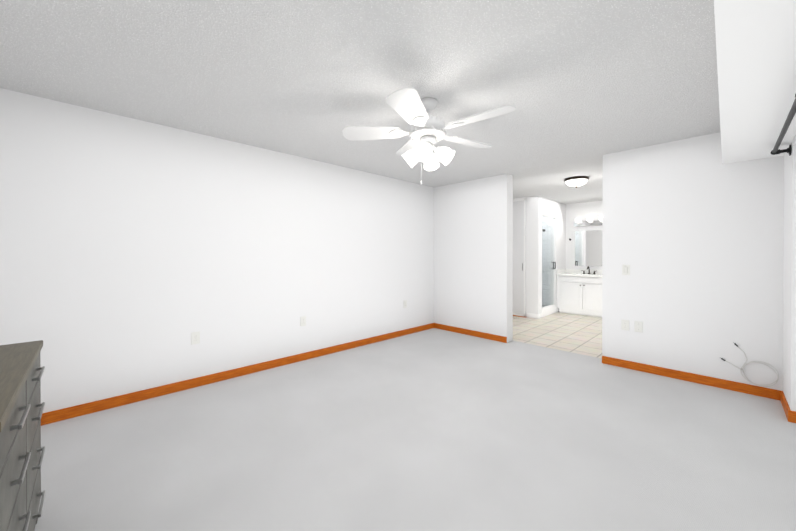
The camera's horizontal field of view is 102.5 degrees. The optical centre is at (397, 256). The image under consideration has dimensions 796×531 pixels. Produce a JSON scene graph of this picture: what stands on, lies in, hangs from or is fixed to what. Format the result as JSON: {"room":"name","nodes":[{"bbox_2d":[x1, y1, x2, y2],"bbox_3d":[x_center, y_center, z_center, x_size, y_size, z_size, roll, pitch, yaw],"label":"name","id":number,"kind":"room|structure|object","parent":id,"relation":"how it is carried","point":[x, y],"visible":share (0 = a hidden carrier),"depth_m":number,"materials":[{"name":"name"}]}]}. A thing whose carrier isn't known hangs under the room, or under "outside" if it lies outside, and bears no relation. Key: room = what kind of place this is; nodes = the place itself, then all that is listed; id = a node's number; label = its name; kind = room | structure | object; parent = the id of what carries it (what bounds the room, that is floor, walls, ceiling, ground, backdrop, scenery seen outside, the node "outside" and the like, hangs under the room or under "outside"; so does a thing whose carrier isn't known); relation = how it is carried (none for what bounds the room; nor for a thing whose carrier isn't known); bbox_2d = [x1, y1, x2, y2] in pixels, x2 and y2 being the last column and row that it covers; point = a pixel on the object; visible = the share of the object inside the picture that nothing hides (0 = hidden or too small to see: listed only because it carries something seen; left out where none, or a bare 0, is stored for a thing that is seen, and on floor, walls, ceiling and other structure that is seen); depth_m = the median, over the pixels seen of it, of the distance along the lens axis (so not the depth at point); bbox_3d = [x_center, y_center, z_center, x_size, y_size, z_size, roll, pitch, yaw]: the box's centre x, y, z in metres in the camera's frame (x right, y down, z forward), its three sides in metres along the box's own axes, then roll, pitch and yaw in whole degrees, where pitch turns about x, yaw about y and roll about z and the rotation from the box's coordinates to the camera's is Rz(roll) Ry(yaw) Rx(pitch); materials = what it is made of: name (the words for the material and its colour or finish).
{"room":"empty bedroom","nodes":[
{"label":"empty bedroom","id":0,"kind":"room"},
{"bbox_2d":[0,88,433,412],"bbox_3d":[0.106,0.027,5.205,8.900,2.440,0.200,0,0,-44],"label":"wall","id":1,"kind":"structure","parent":0,"point":[135,254],"depth_m":2.98,"materials":[{"name":"white paint"}]},
{"bbox_2d":[191,331,199,344],"bbox_3d":[-1.943,0.785,3.070,0.072,0.116,0.009,0,0,-44],"label":"electrical outlet","id":2,"kind":"object","parent":1,"relation":"attached to","point":[195,337],"visible":1,"depth_m":3.07,"materials":[{"name":"white plastic"}]},
{"bbox_2d":[41,323,433,425],"bbox_3d":[-1.117,1.210,3.871,4.880,0.085,0.014,0,0,-44],"label":"baseboard","id":3,"kind":"structure","parent":1,"relation":"attached to","point":[82,409],"depth_m":3.09,"materials":[{"name":"brown wood"}]},
{"bbox_2d":[300,316,305,325],"bbox_3d":[-1.140,0.782,3.850,0.072,0.116,0.009,0,0,-44],"label":"electrical outlet","id":4,"kind":"object","parent":1,"relation":"attached to","point":[302,320],"visible":1,"depth_m":3.85,"materials":[{"name":"white plastic"}]},
{"bbox_2d":[0,0,720,203],"bbox_3d":[1.709,-1.236,3.551,8.900,0.100,4.800,0,0,-44],"label":"ceiling","id":5,"kind":"structure","parent":0,"point":[583,87],"depth_m":2.05,"materials":[{"name":"white paint"}]},
{"bbox_2d":[342,88,515,184],"bbox_3d":[0.266,-0.861,2.440,1.260,0.642,1.248,0,0,-44],"label":"ceiling fan","id":6,"kind":"object","parent":5,"relation":"hanging from","point":[427,132],"visible":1,"depth_m":2.38,"materials":[{"name":"white plastic"}]},
{"bbox_2d":[564,176,588,187],"bbox_3d":[2.736,-1.119,4.905,0.344,0.146,0.344,0,0,-44],"label":"light","id":7,"kind":"object","parent":5,"relation":"attached to","point":[575,181],"visible":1,"depth_m":4.81,"materials":[{"name":"white glass"}]},
{"bbox_2d":[34,328,795,530],"bbox_3d":[0.404,1.308,2.292,5.260,0.100,4.800,0,0,-44],"label":"floor carpet","id":8,"kind":"object","parent":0,"point":[434,429],"visible":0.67,"depth_m":2.06,"materials":[{"name":"white carpet"}]},
{"bbox_2d":[0,340,44,530],"bbox_3d":[-1.498,0.838,1.062,0.395,0.850,1.074,0,0,-44],"label":"dresser","id":9,"kind":"object","parent":8,"relation":"on","point":[21,412],"visible":1,"depth_m":1.12,"materials":[{"name":"grey wood"}]},
{"bbox_2d":[526,196,540,316],"bbox_3d":[2.501,0.021,6.730,0.120,2.440,0.950,0,0,-44],"label":"wall","id":10,"kind":"structure","parent":0,"point":[533,255],"depth_m":6.42,"materials":[{"name":"white paint"}]},
{"bbox_2d":[513,197,526,317],"bbox_3d":[2.354,0.021,6.741,0.050,2.440,0.710,0,0,-44],"label":"door","id":11,"kind":"structure","parent":10,"relation":"in","point":[519,257],"depth_m":6.58,"materials":[{"name":"white wood"}]},
{"bbox_2d":[527,313,537,318],"bbox_3d":[2.704,1.198,6.430,0.014,0.090,0.230,0,0,-44],"label":"baseboard","id":12,"kind":"structure","parent":10,"relation":"attached to","point":[531,315],"depth_m":6.42,"materials":[{"name":"white wood"}]},
{"bbox_2d":[542,216,549,306],"bbox_3d":[3.007,0.019,7.306,1.410,2.440,0.830,0,0,-44],"label":"tiled wall","id":13,"kind":"structure","parent":0,"point":[546,263],"depth_m":7.71,"materials":[{"name":"white tile"}]},
{"bbox_2d":[541,197,565,316],"bbox_3d":[3.410,0.020,7.035,1.610,2.440,0.120,0,0,-44],"label":"wall","id":14,"kind":"structure","parent":0,"point":[555,209],"depth_m":7.05,"materials":[{"name":"paint"},{"name":"glass"}]},
{"bbox_2d":[542,214,555,308],"bbox_3d":[3.174,0.112,6.741,0.754,1.935,0.073,0,0,-44],"label":"door glass","id":15,"kind":"object","parent":14,"relation":"attached to","point":[554,266],"visible":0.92,"depth_m":6.93,"materials":[{"name":"white"}]},
{"bbox_2d":[513,312,601,357],"bbox_3d":[2.947,1.294,6.060,3.640,0.100,2.940,0,0,-44],"label":"floor","id":16,"kind":"structure","parent":0,"point":[576,333],"depth_m":5.23,"materials":[{"name":"beige tile"}]},
{"bbox_2d":[557,266,601,316],"bbox_3d":[4.061,0.728,6.817,0.579,1.025,1.097,0,0,-44],"label":"bathroom vanity","id":17,"kind":"object","parent":16,"relation":"on","point":[579,291],"visible":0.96,"depth_m":6.75,"materials":[{"name":"white painted wood"},{"name":"white countertop"},{"name":"oil rubbed bronze"}]},
{"bbox_2d":[566,201,602,269],"bbox_3d":[4.512,0.021,6.914,0.200,2.440,1.590,0,0,-44],"label":"wall","id":18,"kind":"structure","parent":0,"point":[584,211],"depth_m":7.23,"materials":[{"name":"white paint"}]},
{"bbox_2d":[575,230,601,265],"bbox_3d":[4.497,-0.174,6.773,0.011,0.802,1.370,0,0,-44],"label":"vanity mirror","id":19,"kind":"object","parent":18,"relation":"attached to","point":[588,247],"visible":0.46,"depth_m":7.07,"materials":[{"name":"white mirror"}]},
{"bbox_2d":[574,216,602,226],"bbox_3d":[4.271,-0.756,6.907,0.145,0.173,0.900,0,0,-44],"label":"sconce","id":20,"kind":"object","parent":18,"relation":"attached to","point":[588,222],"visible":0.67,"depth_m":7.00,"materials":[{"name":"silver metal"}]},
{"bbox_2d":[434,132,783,390],"bbox_3d":[2.051,0.031,4.237,0.180,2.440,3.900,0,0,-44],"label":"wall","id":21,"kind":"structure","parent":0,"point":[693,232],"depth_m":3.32,"materials":[{"name":"white paint"}]},
{"bbox_2d":[434,323,506,342],"bbox_3d":[1.093,1.205,5.088,0.014,0.085,1.350,0,0,-44],"label":"baseboard","id":22,"kind":"structure","parent":21,"relation":"attached to","point":[473,333],"depth_m":5.01,"materials":[{"name":"brown wood"}]},
{"bbox_2d":[621,320,628,330],"bbox_3d":[2.551,0.773,3.589,0.009,0.116,0.072,0,0,-44],"label":"electrical outlet","id":23,"kind":"object","parent":21,"relation":"attached to","point":[624,324],"visible":1,"depth_m":3.59,"materials":[{"name":"white plastic"}]},
{"bbox_2d":[622,265,629,274],"bbox_3d":[2.553,0.153,3.581,0.014,0.116,0.072,0,0,-44],"label":"light switch","id":24,"kind":"object","parent":21,"relation":"attached to","point":[625,269],"visible":1,"depth_m":3.58,"materials":[{"name":"white plastic"}]},
{"bbox_2d":[634,321,642,332],"bbox_3d":[2.636,0.774,3.503,0.007,0.116,0.072,0,0,-44],"label":"electrical outlet","id":25,"kind":"object","parent":21,"relation":"attached to","point":[638,326],"visible":1,"depth_m":3.50,"materials":[{"name":"white plastic"}]},
{"bbox_2d":[602,356,781,400],"bbox_3d":[2.867,1.212,3.263,0.014,0.085,1.360,0,0,-44],"label":"baseboard","id":26,"kind":"structure","parent":21,"relation":"attached to","point":[727,384],"depth_m":3.16,"materials":[{"name":"brown wood"}]},
{"bbox_2d":[721,342,778,386],"bbox_3d":[3.188,0.982,2.913,0.031,0.357,0.365,0,0,-44],"label":"coil","id":27,"kind":"object","parent":21,"relation":"attached to","point":[747,379],"visible":1,"depth_m":2.90,"materials":[{"name":"white plastic cable"},{"name":"black connectors"}]},
{"bbox_2d":[714,0,795,163],"bbox_3d":[1.465,-1.022,1.205,4.880,0.310,0.375,0,0,-44],"label":"soffit","id":28,"kind":"structure","parent":0,"point":[756,52],"depth_m":1.53,"materials":[{"name":"white paint"}]},
{"bbox_2d":[783,135,795,410],"bbox_3d":[1.737,0.043,1.059,5.060,2.440,0.220,0,0,-44],"label":"wall","id":29,"kind":"structure","parent":0,"point":[789,315],"depth_m":2.48,"materials":[{"name":"white paint"}]},
{"bbox_2d":[771,94,795,155],"bbox_3d":[1.540,-0.812,1.091,4.111,0.084,0.102,0,0,-44],"label":"curtain rod","id":30,"kind":"object","parent":29,"relation":"attached to","point":[776,150],"visible":0.98,"depth_m":2.10,"materials":[{"name":"black metal"}]},
{"bbox_2d":[780,391,789,419],"bbox_3d":[3.162,1.215,2.611,0.500,0.085,0.014,0,0,-44],"label":"baseboard","id":31,"kind":"structure","parent":29,"relation":"attached to","point":[785,405],"depth_m":2.59,"materials":[{"name":"brown wood"}]},
{"bbox_2d":[788,410,795,422],"bbox_3d":[3.054,1.216,2.353,0.014,0.085,0.234,0,0,-44],"label":"baseboard","id":32,"kind":"structure","parent":29,"relation":"attached to","point":[792,416],"depth_m":2.42,"materials":[{"name":"brown wood"}]}
]}

